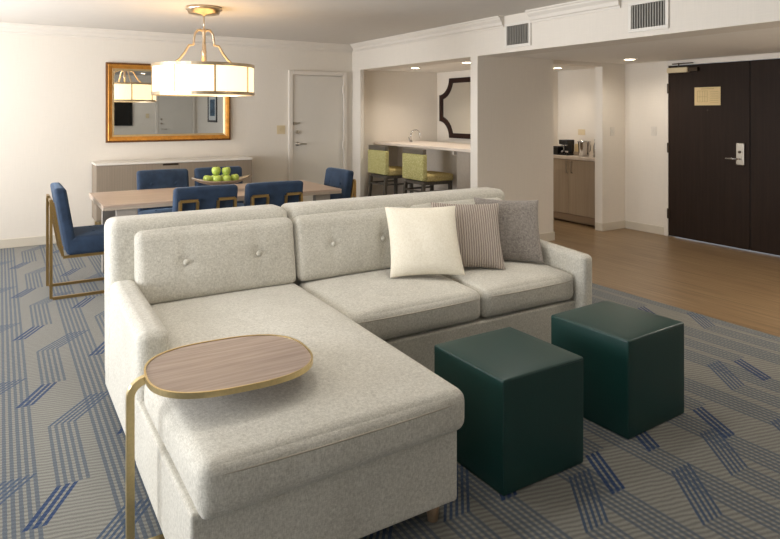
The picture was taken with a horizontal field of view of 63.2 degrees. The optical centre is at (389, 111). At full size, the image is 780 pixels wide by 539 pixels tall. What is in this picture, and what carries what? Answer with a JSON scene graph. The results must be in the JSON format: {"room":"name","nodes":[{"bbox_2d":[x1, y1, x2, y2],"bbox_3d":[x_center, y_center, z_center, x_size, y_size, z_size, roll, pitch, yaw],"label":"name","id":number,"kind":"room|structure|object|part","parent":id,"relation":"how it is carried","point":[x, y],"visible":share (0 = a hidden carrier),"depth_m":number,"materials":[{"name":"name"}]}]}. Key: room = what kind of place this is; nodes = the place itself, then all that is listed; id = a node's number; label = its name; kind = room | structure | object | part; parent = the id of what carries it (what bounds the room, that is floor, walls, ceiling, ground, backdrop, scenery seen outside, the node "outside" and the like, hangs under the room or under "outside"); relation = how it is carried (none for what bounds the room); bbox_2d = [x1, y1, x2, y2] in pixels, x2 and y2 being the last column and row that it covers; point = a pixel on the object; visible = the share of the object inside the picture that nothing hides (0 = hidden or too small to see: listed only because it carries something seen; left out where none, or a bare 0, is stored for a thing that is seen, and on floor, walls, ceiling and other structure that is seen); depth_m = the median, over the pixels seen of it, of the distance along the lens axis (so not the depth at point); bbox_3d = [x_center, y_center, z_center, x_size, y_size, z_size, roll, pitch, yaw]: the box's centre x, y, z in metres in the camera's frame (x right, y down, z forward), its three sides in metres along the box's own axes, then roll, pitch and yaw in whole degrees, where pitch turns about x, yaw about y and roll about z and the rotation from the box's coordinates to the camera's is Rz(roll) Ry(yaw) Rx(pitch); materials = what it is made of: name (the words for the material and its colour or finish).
{"room":"hotel room","nodes":[
{"label":"hotel room","id":0,"kind":"room"},
{"bbox_2d":[0,34,436,239],"bbox_3d":[-2.561,0.265,8.170,8.000,2.500,0.100,0,0,-32],"label":"wall","id":1,"kind":"structure","parent":0,"point":[53,89],"depth_m":7.56,"materials":[{"name":"white paint"}]},
{"bbox_2d":[0,235,55,248],"bbox_3d":[-3.668,1.465,7.422,5.130,0.100,0.014,0,0,-32],"label":"baseboard","id":2,"kind":"structure","parent":1,"relation":"attached to","point":[38,240],"depth_m":7.14,"materials":[{"name":"paint"}]},
{"bbox_2d":[106,62,230,142],"bbox_3d":[-2.749,-0.113,7.965,1.512,0.962,0.048,0,0,-32],"label":"wall mirror","id":3,"kind":"object","parent":1,"relation":"attached to","point":[131,108],"visible":0.76,"depth_m":7.84,"materials":[{"name":"gold metal"}]},
{"bbox_3d":[-2.757,-0.113,7.978,1.324,0.774,0.013,0,0,-32],"label":"glass","id":4,"kind":"part","parent":3,"relation":"part of","materials":[{"name":"silver mirror"}]},
{"bbox_2d":[0,22,352,52],"bbox_3d":[-3.186,-0.927,7.678,6.220,0.115,0.082,0,0,-32],"label":"trim","id":5,"kind":"structure","parent":1,"relation":"attached to","point":[5,28],"depth_m":7.87,"materials":[{"name":"paint"}]},
{"bbox_2d":[277,125,284,133],"bbox_3d":[-1.504,0.245,8.753,0.120,0.120,0.011,0,0,-32],"label":"light switch","id":6,"kind":"object","parent":1,"relation":"attached to","point":[280,128],"visible":1,"depth_m":8.75,"materials":[{"name":"beige plastic"}]},
{"bbox_2d":[288,70,346,201],"bbox_3d":[-1.009,0.468,9.017,0.910,2.095,0.083,0,0,-32],"label":"door","id":7,"kind":"structure","parent":1,"relation":"in","point":[317,105],"depth_m":9.02,"materials":[{"name":"white paint"}]},
{"bbox_3d":[-1.242,0.445,8.861,0.150,0.060,0.061,0,0,-32],"label":"lever handle","id":8,"kind":"part","parent":7,"relation":"part of","materials":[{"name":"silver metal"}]},
{"bbox_2d":[0,0,576,43],"bbox_3d":[-0.555,-1.035,3.621,6.650,0.100,9.950,0,0,-32],"label":"ceiling","id":9,"kind":"structure","parent":0,"point":[323,21],"depth_m":6.47,"materials":[{"name":"paint"}]},
{"bbox_2d":[151,4,254,96],"bbox_3d":[-1.751,-0.571,5.967,0.936,0.829,0.936,0,0,-32],"label":"drum pendant","id":10,"kind":"object","parent":9,"relation":"hanging from","point":[203,78],"visible":1,"depth_m":5.61,"materials":[{"name":"beige metal"}]},
{"bbox_3d":[-2.031,-0.299,5.628,0.336,0.229,0.036,0,0,40],"label":"shade panel","id":11,"kind":"part","parent":10,"relation":"part of","materials":[{"name":"white"}]},
{"bbox_3d":[-1.966,-0.604,5.891,0.445,0.358,0.021,0,0,-20],"label":"arm","id":12,"kind":"part","parent":10,"relation":"part of","materials":[{"name":"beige metal"}]},
{"bbox_3d":[-1.709,-0.299,5.529,0.336,0.229,0.036,0,0,-6],"label":"shade panel","id":13,"kind":"part","parent":10,"relation":"part of","materials":[{"name":"white"}]},
{"bbox_2d":[158,94,233,95],"bbox_3d":[-1.751,-0.170,5.967,0.896,0.008,0.896,0,0,-32],"label":"diffuser","id":14,"kind":"object","parent":10,"relation":"attached to","point":[158,94],"depth_m":6.02,"materials":[{"name":"white"}]},
{"bbox_3d":[-1.675,-0.604,5.752,0.021,0.358,0.445,0,0,-20],"label":"arm","id":15,"kind":"part","parent":10,"relation":"part of","materials":[{"name":"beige metal"}]},
{"bbox_3d":[-1.536,-0.604,6.044,0.445,0.358,0.021,0,0,-20],"label":"arm","id":16,"kind":"part","parent":10,"relation":"part of","materials":[{"name":"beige metal"}]},
{"bbox_3d":[-1.412,-0.299,5.687,0.036,0.229,0.336,0,0,40],"label":"shade panel","id":17,"kind":"part","parent":10,"relation":"part of","materials":[{"name":"white"}]},
{"bbox_3d":[-1.314,-0.299,6.009,0.036,0.229,0.336,0,0,-6],"label":"shade panel","id":18,"kind":"part","parent":10,"relation":"part of","materials":[{"name":"white"}]},
{"bbox_2d":[0,219,779,538],"bbox_3d":[0.616,1.565,4.342,9.400,0.100,9.950,0,0,-32],"label":"floor","id":19,"kind":"structure","parent":0,"point":[711,470],"depth_m":3.01,"materials":[{"name":"carpet"}]},
{"bbox_2d":[46,182,104,299],"bbox_3d":[-2.619,1.063,5.439,0.560,0.904,0.532,0,0,-32],"label":"dining chair","id":20,"kind":"object","parent":19,"relation":"on","point":[81,241],"visible":0.88,"depth_m":5.18,"materials":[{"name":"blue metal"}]},
{"bbox_3d":[-2.757,0.883,5.354,0.170,0.544,0.524,0,0,-32],"label":"backrest","id":21,"kind":"part","parent":20,"relation":"part of","materials":[{"name":"blue fabric"}]},
{"bbox_3d":[-2.570,1.085,5.470,0.443,0.165,0.532,0,0,-32],"label":"seat","id":22,"kind":"part","parent":20,"relation":"part of","materials":[{"name":"blue fabric"}]},
{"bbox_2d":[136,169,188,214],"bbox_3d":[-2.310,1.063,6.570,0.532,0.904,0.560,0,0,-32],"label":"dining chair","id":23,"kind":"object","parent":19,"relation":"on","point":[161,178],"visible":0.38,"depth_m":6.66,"materials":[{"name":"blue fabric"}]},
{"bbox_3d":[-2.279,1.085,6.520,0.532,0.165,0.443,0,0,-32],"label":"seat","id":24,"kind":"part","parent":23,"relation":"part of","materials":[{"name":"blue fabric"}]},
{"bbox_2d":[91,156,252,224],"bbox_3d":[-2.644,1.050,7.810,1.840,0.930,0.395,0,0,-32],"label":"sideboard","id":25,"kind":"object","parent":19,"relation":"on","point":[120,175],"visible":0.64,"depth_m":7.43,"materials":[{"name":"beige wood"}]},
{"bbox_3d":[-2.935,0.922,7.413,0.905,0.615,0.016,0,0,-32],"label":"door","id":26,"kind":"part","parent":25,"relation":"part of","materials":[{"name":"wood"}]},
{"bbox_3d":[-2.160,0.922,7.889,0.905,0.615,0.016,0,0,-32],"label":"door","id":27,"kind":"part","parent":25,"relation":"part of","materials":[{"name":"grey wood"}]},
{"bbox_2d":[172,184,237,211],"bbox_3d":[-1.629,1.063,5.425,0.532,0.904,0.560,0,0,-32],"label":"dining chair","id":28,"kind":"object","parent":19,"relation":"on","point":[211,196],"visible":0.33,"depth_m":5.21,"materials":[{"name":"blue fabric"}]},
{"bbox_3d":[-1.757,1.112,5.338,0.162,0.806,0.547,0,0,-32],"label":"leg frame","id":29,"kind":"part","parent":28,"relation":"part of","materials":[{"name":"gold metal"}]},
{"bbox_3d":[-1.494,1.112,5.500,0.162,0.806,0.547,0,0,-32],"label":"leg frame","id":30,"kind":"part","parent":28,"relation":"part of","materials":[{"name":"gold metal"}]},
{"bbox_2d":[89,180,341,272],"bbox_3d":[-1.661,1.139,6.140,2.176,0.752,0.970,0,0,-32],"label":"dining table","id":31,"kind":"object","parent":19,"relation":"on","point":[114,203],"visible":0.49,"depth_m":5.79,"materials":[{"name":"brown wood"}]},
{"bbox_3d":[-2.652,1.161,6.029,0.160,0.708,0.060,0,0,-32],"label":"leg","id":32,"kind":"part","parent":31,"relation":"part of","materials":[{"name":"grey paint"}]},
{"bbox_3d":[-2.207,1.161,5.305,0.160,0.708,0.060,0,0,-32],"label":"leg","id":33,"kind":"part","parent":31,"relation":"part of","materials":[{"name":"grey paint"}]},
{"bbox_2d":[192,174,250,184],"bbox_3d":[-1.620,0.688,6.107,0.570,0.148,0.262,0,0,-32],"label":"fruit bowl","id":34,"kind":"object","parent":31,"relation":"on","point":[241,178],"visible":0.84,"depth_m":6.00,"materials":[{"name":"beige ceramic"}]},
{"bbox_2d":[203,175,211,180],"bbox_3d":[-1.736,0.637,6.035,0.085,0.091,0.084,0,0,31],"label":"apple","id":35,"kind":"object","parent":34,"relation":"in","point":[206,177],"visible":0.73,"depth_m":6.00,"materials":[{"name":"green food"}]},
{"bbox_2d":[213,174,221,180],"bbox_3d":[-1.644,0.638,6.041,0.085,0.090,0.084,0,0,26],"label":"apple","id":36,"kind":"object","parent":34,"relation":"in","point":[216,177],"visible":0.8,"depth_m":6.01,"materials":[{"name":"green food"}]},
{"bbox_2d":[222,174,230,180],"bbox_3d":[-1.568,0.640,6.082,0.085,0.090,0.084,0,0,-36],"label":"apple","id":37,"kind":"object","parent":34,"relation":"in","point":[226,177],"visible":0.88,"depth_m":6.05,"materials":[{"name":"green food"}]},
{"bbox_2d":[222,167,230,174],"bbox_3d":[-1.583,0.567,6.125,0.084,0.090,0.084,0,0,-38],"label":"apple","id":38,"kind":"object","parent":37,"relation":"on","point":[226,170],"visible":0.96,"depth_m":6.10,"materials":[{"name":"green food"}]},
{"bbox_2d":[231,173,238,180],"bbox_3d":[-1.508,0.637,6.157,0.085,0.091,0.084,0,0,35],"label":"apple","id":39,"kind":"object","parent":34,"relation":"in","point":[234,176],"visible":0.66,"depth_m":6.12,"materials":[{"name":"green food"}]},
{"bbox_3d":[-1.686,0.638,6.124,0.086,0.089,0.086,-1,-6,14],"label":"apple","id":40,"kind":"object","parent":34,"relation":"in","visible":0},
{"bbox_2d":[212,166,220,174],"bbox_3d":[-1.669,0.559,6.086,0.085,0.090,0.085,0,0,40],"label":"apple","id":41,"kind":"object","parent":40,"relation":"on","point":[215,170],"visible":1,"depth_m":6.06,"materials":[{"name":"green food"}]},
{"bbox_3d":[-0.674,1.161,6.248,0.160,0.708,0.060,0,0,-32],"label":"leg","id":42,"kind":"part","parent":31,"relation":"part of","materials":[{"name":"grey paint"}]},
{"bbox_2d":[194,166,243,206],"bbox_3d":[-1.803,1.063,6.881,0.532,0.904,0.560,0,0,-32],"label":"dining chair","id":43,"kind":"object","parent":19,"relation":"on","point":[199,173],"visible":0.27,"depth_m":6.95,"materials":[{"name":"blue fabric"}]},
{"bbox_2d":[126,334,312,538],"bbox_3d":[-0.610,1.214,2.316,0.650,0.603,0.486,0,0,-32],"label":"side table","id":44,"kind":"object","parent":19,"relation":"on","point":[237,364],"visible":0.9,"depth_m":2.24,"materials":[{"name":"brown wood"}]},
{"bbox_3d":[-0.717,1.509,2.295,0.420,0.012,0.040,0,0,-32],"label":"foot plate","id":45,"kind":"part","parent":44,"relation":"part of","materials":[{"name":"gold metal"}]},
{"bbox_2d":[244,180,302,206],"bbox_3d":[-1.118,1.063,5.739,0.532,0.904,0.560,0,0,-32],"label":"dining chair","id":46,"kind":"object","parent":19,"relation":"on","point":[278,193],"visible":0.35,"depth_m":5.53,"materials":[{"name":"blue fabric"}]},
{"bbox_3d":[-1.246,1.112,5.653,0.162,0.806,0.547,0,0,-32],"label":"leg frame","id":47,"kind":"part","parent":46,"relation":"part of","materials":[{"name":"gold metal"}]},
{"bbox_3d":[-0.983,1.112,5.814,0.162,0.806,0.547,0,0,-32],"label":"leg frame","id":48,"kind":"part","parent":46,"relation":"part of","materials":[{"name":"gold metal"}]},
{"bbox_2d":[324,167,355,199],"bbox_3d":[-0.717,1.063,6.721,0.560,0.904,0.532,0,0,-32],"label":"dining chair","id":49,"kind":"object","parent":19,"relation":"on","point":[343,179],"visible":0.31,"depth_m":6.66,"materials":[{"name":"blue fabric"}]},
{"bbox_3d":[-0.631,1.112,6.593,0.547,0.806,0.162,0,0,-32],"label":"leg frame","id":50,"kind":"part","parent":49,"relation":"part of","materials":[{"name":"gold metal"}]},
{"bbox_2d":[104,187,591,538],"bbox_3d":[0.114,1.039,3.329,2.737,0.952,1.905,0,0,-32],"label":"sectional sofa","id":51,"kind":"object","parent":19,"relation":"on","point":[359,444],"visible":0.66,"depth_m":2.81,"materials":[{"name":"fabric"}]},
{"bbox_3d":[-1.176,1.089,2.940,0.132,0.452,0.800,0,0,-32],"label":"arm","id":52,"kind":"part","parent":51,"relation":"part of","materials":[{"name":"fabric"}]},
{"bbox_3d":[-1.064,0.989,3.572,0.985,0.852,0.256,0,0,-32],"label":"frame","id":53,"kind":"part","parent":51,"relation":"part of","materials":[{"name":"fabric"}]},
{"bbox_2d":[134,217,295,304],"bbox_3d":[-0.942,0.802,3.496,0.874,0.376,0.174,0,0,-32],"label":"cushion","id":54,"kind":"object","parent":51,"relation":"on","point":[175,262],"depth_m":3.42,"materials":[{"name":"fabric"}]},
{"bbox_2d":[144,283,463,519],"bbox_3d":[-0.555,1.088,2.775,1.014,0.223,1.660,0,0,-32],"label":"seat cushion","id":55,"kind":"object","parent":51,"relation":"on","point":[362,404],"depth_m":2.21,"materials":[{"name":"fabric"}]},
{"bbox_2d":[292,206,405,280],"bbox_3d":[-0.218,0.802,3.941,0.811,0.376,0.174,0,0,-32],"label":"cushion","id":56,"kind":"object","parent":51,"relation":"on","point":[339,242],"depth_m":3.82,"materials":[{"name":"fabric"}]},
{"bbox_2d":[299,268,479,339],"bbox_3d":[-0.011,1.087,3.677,0.890,0.212,0.685,0,0,-32],"label":"seat cushion","id":57,"kind":"object","parent":51,"relation":"on","point":[412,307],"depth_m":3.50,"materials":[{"name":"fabric"}]},
{"bbox_3d":[0.085,0.989,4.279,1.701,0.852,0.256,0,0,-32],"label":"frame","id":58,"kind":"part","parent":51,"relation":"part of","materials":[{"name":"fabric"}]},
{"bbox_2d":[385,206,464,277],"bbox_3d":[0.208,0.786,3.883,0.455,0.384,0.275,0,0,-8],"label":"throw pillow","id":59,"kind":"object","parent":51,"relation":"on","point":[423,241],"visible":1,"depth_m":3.81,"materials":[{"name":"beige fabric"}]},
{"bbox_2d":[410,198,501,207],"bbox_3d":[0.477,0.802,4.369,0.808,0.376,0.174,0,0,-32],"label":"cushion","id":60,"kind":"object","parent":51,"relation":"on","point":[426,203],"depth_m":4.32,"materials":[{"name":"fabric"}]},
{"bbox_2d":[431,202,505,269],"bbox_3d":[0.497,0.793,4.093,0.462,0.390,0.266,0,0,-2],"label":"throw pillow","id":61,"kind":"object","parent":51,"relation":"on","point":[477,225],"visible":0.66,"depth_m":4.04,"materials":[{"name":"grey fabric"}]},
{"bbox_3d":[0.291,1.323,3.980,1.754,0.247,0.845,0,0,-32],"label":"seat","id":62,"kind":"part","parent":51,"relation":"part of","materials":[{"name":"fabric"}]},
{"bbox_2d":[440,260,572,316],"bbox_3d":[0.686,1.087,4.106,0.773,0.212,0.685,0,0,-32],"label":"seat cushion","id":63,"kind":"object","parent":51,"relation":"on","point":[525,287],"depth_m":3.86,"materials":[{"name":"fabric"}]},
{"bbox_2d":[474,197,543,263],"bbox_3d":[0.795,0.793,4.276,0.467,0.405,0.250,0,0,0],"label":"throw pillow","id":64,"kind":"object","parent":51,"relation":"on","point":[518,220],"visible":0.65,"depth_m":4.22,"materials":[{"name":"grey fabric"}]},
{"bbox_3d":[1.051,1.159,4.325,0.097,0.593,0.775,0,0,-32],"label":"arm","id":65,"kind":"part","parent":51,"relation":"part of","materials":[{"name":"fabric"}]},
{"bbox_2d":[367,145,413,196],"bbox_3d":[0.001,0.996,9.088,0.525,1.042,0.490,0,0,-32],"label":"bar stool","id":66,"kind":"object","parent":19,"relation":"on","point":[378,156],"visible":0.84,"depth_m":8.92,"materials":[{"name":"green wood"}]},
{"bbox_3d":[-0.297,1.215,9.157,0.090,0.605,0.060,0,0,-32],"label":"leg","id":67,"kind":"part","parent":66,"relation":"part of","materials":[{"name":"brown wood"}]},
{"bbox_3d":[-0.168,0.507,8.984,0.060,0.064,0.470,0,0,-32],"label":"rail","id":68,"kind":"part","parent":66,"relation":"part of","materials":[{"name":"brown wood"}]},
{"bbox_3d":[-0.168,0.706,8.984,0.070,0.338,0.490,0,0,-32],"label":"backrest","id":69,"kind":"part","parent":66,"relation":"part of","materials":[{"name":"fabric"}]},
{"bbox_3d":[-0.072,1.215,8.791,0.090,0.605,0.060,0,0,-32],"label":"leg","id":70,"kind":"part","parent":66,"relation":"part of","materials":[{"name":"brown wood"}]},
{"bbox_3d":[0.042,0.839,9.113,0.418,0.102,0.490,0,0,-32],"label":"seat","id":71,"kind":"part","parent":66,"relation":"part of","materials":[{"name":"yellow leather"}]},
{"bbox_3d":[0.086,1.215,9.393,0.060,0.603,0.060,0,0,-32],"label":"leg","id":72,"kind":"part","parent":66,"relation":"part of","materials":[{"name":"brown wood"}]},
{"bbox_2d":[374,141,470,193],"bbox_3d":[0.819,0.982,8.573,0.820,1.067,2.735,0,0,-32],"label":"bar counter","id":73,"kind":"object","parent":19,"relation":"on","point":[453,158],"depth_m":8.67,"materials":[{"name":"stone"}]},
{"bbox_2d":[408,129,419,141],"bbox_3d":[0.371,0.353,9.452,0.186,0.189,0.086,0,0,-12],"label":"bar faucet","id":74,"kind":"object","parent":73,"relation":"on","point":[410,138],"visible":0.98,"depth_m":9.43,"materials":[{"name":"silver metal"}]},
{"bbox_2d":[374,141,470,151],"bbox_3d":[0.819,0.466,8.573,0.820,0.035,2.735,0,0,-32],"label":"countertop","id":75,"kind":"structure","parent":73,"relation":"on","point":[460,147],"depth_m":8.74,"materials":[{"name":"stone"}]},
{"bbox_3d":[0.841,0.999,8.586,0.030,1.032,2.725,0,0,-32],"label":"panel","id":76,"kind":"part","parent":73,"relation":"part of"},
{"bbox_3d":[1.146,0.999,7.832,0.240,1.032,0.740,0,0,-32],"label":"panel","id":77,"kind":"part","parent":73,"relation":"part of","materials":[{"name":"grey wood"}]},
{"bbox_2d":[402,148,452,193],"bbox_3d":[0.483,0.996,8.304,0.525,1.042,0.490,0,0,-32],"label":"bar stool","id":78,"kind":"object","parent":19,"relation":"on","point":[414,161],"visible":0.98,"depth_m":8.15,"materials":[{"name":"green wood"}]},
{"bbox_3d":[0.185,1.215,8.373,0.090,0.605,0.060,0,0,-32],"label":"leg","id":79,"kind":"part","parent":78,"relation":"part of","materials":[{"name":"brown wood"}]},
{"bbox_3d":[0.315,0.507,8.201,0.060,0.064,0.470,0,0,-32],"label":"rail","id":80,"kind":"part","parent":78,"relation":"part of","materials":[{"name":"brown wood"}]},
{"bbox_3d":[0.315,0.706,8.201,0.070,0.338,0.490,0,0,-32],"label":"backrest","id":81,"kind":"part","parent":78,"relation":"part of","materials":[{"name":"fabric"}]},
{"bbox_3d":[0.410,1.215,8.007,0.090,0.605,0.060,0,0,-32],"label":"leg","id":82,"kind":"part","parent":78,"relation":"part of","materials":[{"name":"brown wood"}]},
{"bbox_3d":[0.524,0.839,8.330,0.418,0.102,0.490,0,0,-32],"label":"seat","id":83,"kind":"part","parent":78,"relation":"part of","materials":[{"name":"yellow leather"}]},
{"bbox_2d":[434,327,582,495],"bbox_3d":[0.518,1.280,2.810,0.470,0.467,0.470,0,0,-32],"label":"ottoman","id":84,"kind":"object","parent":19,"relation":"on","point":[522,426],"visible":0.84,"depth_m":2.63,"materials":[{"name":"green leather"}]},
{"bbox_2d":[553,158,594,226],"bbox_3d":[2.622,1.080,8.933,0.652,0.870,1.320,0,0,-32],"label":"base cabinet","id":85,"kind":"object","parent":19,"relation":"on","point":[573,180],"visible":0.48,"depth_m":8.58,"materials":[{"name":"brown wood"}]},
{"bbox_3d":[2.314,1.020,8.892,0.020,0.740,0.518,0,0,-32],"label":"door","id":86,"kind":"part","parent":85,"relation":"part of","materials":[{"name":"brown wood"}]},
{"bbox_2d":[553,154,594,160],"bbox_3d":[2.629,0.625,8.938,0.645,0.040,1.324,0,0,-32],"label":"countertop","id":87,"kind":"structure","parent":85,"relation":"on","point":[590,157],"depth_m":8.62,"materials":[{"name":"stone"}]},
{"bbox_2d":[553,146,563,154],"bbox_3d":[2.388,0.544,9.019,0.124,0.120,0.114,0,0,-32],"label":"box","id":88,"kind":"object","parent":87,"relation":"on","point":[556,149],"visible":0.75,"depth_m":8.97,"materials":[{"name":"black plastic"}]},
{"bbox_2d":[559,139,573,155],"bbox_3d":[2.482,0.496,8.906,0.160,0.216,0.144,0,0,-32],"label":"coffee maker","id":89,"kind":"object","parent":87,"relation":"on","point":[568,144],"visible":1,"depth_m":8.87,"materials":[{"name":"black plastic"}]},
{"bbox_2d":[573,144,578,155],"bbox_3d":[2.649,0.524,8.862,0.120,0.160,0.120,0,0,-32],"label":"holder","id":90,"kind":"object","parent":87,"relation":"on","point":[576,152],"visible":0.36,"depth_m":8.85,"materials":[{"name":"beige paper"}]},
{"bbox_2d":[577,141,590,156],"bbox_3d":[2.653,0.497,8.665,0.175,0.215,0.175,0,0,13],"label":"ice bucket","id":91,"kind":"object","parent":87,"relation":"on","point":[584,147],"visible":1,"depth_m":8.60,"materials":[{"name":"silver metal"}]},
{"bbox_3d":[2.587,1.020,8.447,0.020,0.740,0.518,0,0,-32],"label":"door","id":92,"kind":"part","parent":85,"relation":"part of","materials":[{"name":"brown wood"}]},
{"bbox_2d":[551,300,683,438],"bbox_3d":[1.159,1.280,3.247,0.470,0.467,0.470,0,0,-35],"label":"ottoman","id":93,"kind":"object","parent":19,"relation":"on","point":[633,358],"visible":0.88,"depth_m":3.07,"materials":[{"name":"green leather"}]},
{"bbox_2d":[437,70,470,143],"bbox_3d":[1.150,0.445,9.601,0.100,2.140,1.350,0,0,-32],"label":"wall","id":94,"kind":"structure","parent":0,"point":[442,78],"depth_m":9.98,"materials":[{"name":"beige paint"}]},
{"bbox_2d":[439,77,470,138],"bbox_3d":[1.107,-0.060,9.540,0.032,0.920,1.200,0,0,-32],"label":"mirror","id":95,"kind":"object","parent":94,"relation":"attached to","point":[455,102],"visible":0.56,"depth_m":9.66,"materials":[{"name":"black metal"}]},
{"bbox_2d":[471,56,552,233],"bbox_3d":[1.409,0.445,7.242,1.150,2.140,0.120,0,0,-32],"label":"wall partition","id":96,"kind":"structure","parent":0,"point":[512,97],"depth_m":7.16,"materials":[{"name":"white paint"}]},
{"bbox_2d":[539,232,554,240],"bbox_3d":[1.413,1.465,7.237,1.176,0.100,0.133,0,0,-32],"label":"baseboard","id":97,"kind":"structure","parent":96,"relation":"attached to","point":[550,236],"depth_m":7.43,"materials":[{"name":"paint"}]},
{"bbox_2d":[553,71,557,145],"bbox_3d":[2.069,0.445,9.433,1.290,2.140,0.100,0,0,-32],"label":"wall","id":98,"kind":"structure","parent":0,"point":[555,73],"depth_m":9.65,"materials":[{"name":"beige paint"}]},
{"bbox_2d":[352,0,779,196],"bbox_3d":[2.137,0.265,5.277,0.330,2.500,9.750,0,0,-32],"label":"wall","id":99,"kind":"structure","parent":0,"point":[687,18],"depth_m":5.89,"materials":[{"name":"white paint"}]},
{"bbox_2d":[350,16,503,51],"bbox_3d":[0.296,-0.927,7.876,0.082,0.115,3.227,0,0,-32],"label":"trim","id":100,"kind":"structure","parent":99,"relation":"attached to","point":[495,22],"depth_m":7.50,"materials":[{"name":"paint"}]},
{"bbox_2d":[505,20,530,48],"bbox_3d":[1.277,-0.775,6.343,0.015,0.250,0.370,0,0,-32],"label":"air vent","id":101,"kind":"object","parent":99,"relation":"in","point":[517,34],"visible":1,"depth_m":6.34,"materials":[{"name":"white plastic"}]},
{"bbox_2d":[525,0,620,22],"bbox_3d":[1.621,-0.927,5.723,0.082,0.115,1.050,0,0,-32],"label":"trim","id":102,"kind":"structure","parent":99,"relation":"attached to","point":[579,7],"depth_m":5.71,"materials":[{"name":"paint"}]},
{"bbox_2d":[628,0,668,32],"bbox_3d":[2.062,-0.775,5.067,0.015,0.250,0.370,0,0,-32],"label":"air vent","id":103,"kind":"object","parent":99,"relation":"in","point":[643,15],"visible":1,"depth_m":5.06,"materials":[{"name":"white plastic"}]},
{"bbox_2d":[558,68,594,153],"bbox_3d":[2.951,0.445,9.136,0.100,2.140,1.330,0,0,-32],"label":"wall","id":104,"kind":"structure","parent":0,"point":[576,88],"depth_m":9.36,"materials":[{"name":"white paint"}]},
{"bbox_2d":[578,129,584,134],"bbox_3d":[2.800,0.295,9.272,0.011,0.085,0.130,0,0,-32],"label":"wall outlet","id":105,"kind":"object","parent":104,"relation":"attached to","point":[580,131],"visible":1,"depth_m":9.27,"materials":[{"name":"beige plastic"}]},
{"bbox_2d":[381,27,779,72],"bbox_3d":[3.448,-0.697,6.084,2.750,0.176,9.950,0,0,-32],"label":"ceiling","id":106,"kind":"structure","parent":0,"point":[759,41],"depth_m":6.55,"materials":[{"name":"paint"}]},
{"bbox_2d":[553,60,624,222],"bbox_3d":[2.615,0.445,8.078,1.780,2.140,0.120,0,0,-32],"label":"wall","id":107,"kind":"structure","parent":0,"point":[609,77],"depth_m":8.15,"materials":[{"name":"white paint"}]},
{"bbox_2d":[595,220,624,230],"bbox_3d":[2.850,1.465,8.209,0.434,0.100,0.123,0,0,-32],"label":"baseboard","id":108,"kind":"structure","parent":107,"relation":"attached to","point":[618,224],"depth_m":8.13,"materials":[{"name":"paint"}]},
{"bbox_2d":[610,127,614,135],"bbox_3d":[2.863,0.250,8.152,0.075,0.115,0.011,0,0,-32],"label":"light switch","id":109,"kind":"object","parent":107,"relation":"attached to","point":[612,129],"visible":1,"depth_m":8.15,"materials":[{"name":"plastic"}]},
{"bbox_2d":[625,52,779,235],"bbox_3d":[4.145,0.438,6.659,0.120,2.155,3.900,0,0,-32],"label":"wall","id":110,"kind":"structure","parent":0,"point":[644,82],"depth_m":8.03,"materials":[{"name":"white paint"}]},
{"bbox_2d":[625,221,663,234],"bbox_3d":[3.222,1.465,8.033,0.013,0.100,0.567,0,0,-32],"label":"baseboard","id":111,"kind":"structure","parent":110,"relation":"attached to","point":[654,229],"depth_m":8.02,"materials":[{"name":"paint"}]},
{"bbox_2d":[651,127,655,135],"bbox_3d":[3.292,0.240,7.919,0.011,0.115,0.075,0,0,-32],"label":"light switch","id":112,"kind":"object","parent":110,"relation":"attached to","point":[653,129],"visible":1,"depth_m":7.92,"materials":[{"name":"plastic"}]},
{"bbox_2d":[664,53,779,255],"bbox_3d":[3.904,0.448,6.872,0.128,2.135,2.115,0,0,-32],"label":"door","id":113,"kind":"structure","parent":110,"relation":"in","point":[722,162],"depth_m":7.13,"materials":[{"name":"paint"}]},
{"bbox_3d":[3.497,-0.530,7.505,0.053,0.110,0.320,0,0,-32],"label":"closer arm","id":114,"kind":"part","parent":113,"relation":"part of","materials":[{"name":"silver metal"}]},
{"bbox_2d":[695,87,720,104],"bbox_3d":[3.653,-0.182,7.299,0.005,0.210,0.315,0,0,-32],"label":"notice","id":115,"kind":"object","parent":113,"relation":"attached to","point":[703,95],"visible":1,"depth_m":7.29,"materials":[{"name":"beige paper"}]},
{"bbox_3d":[3.784,0.515,6.996,0.053,0.023,0.147,0,0,-32],"label":"lock lever","id":116,"kind":"part","parent":113,"relation":"part of","materials":[{"name":"silver metal"}]}
]}

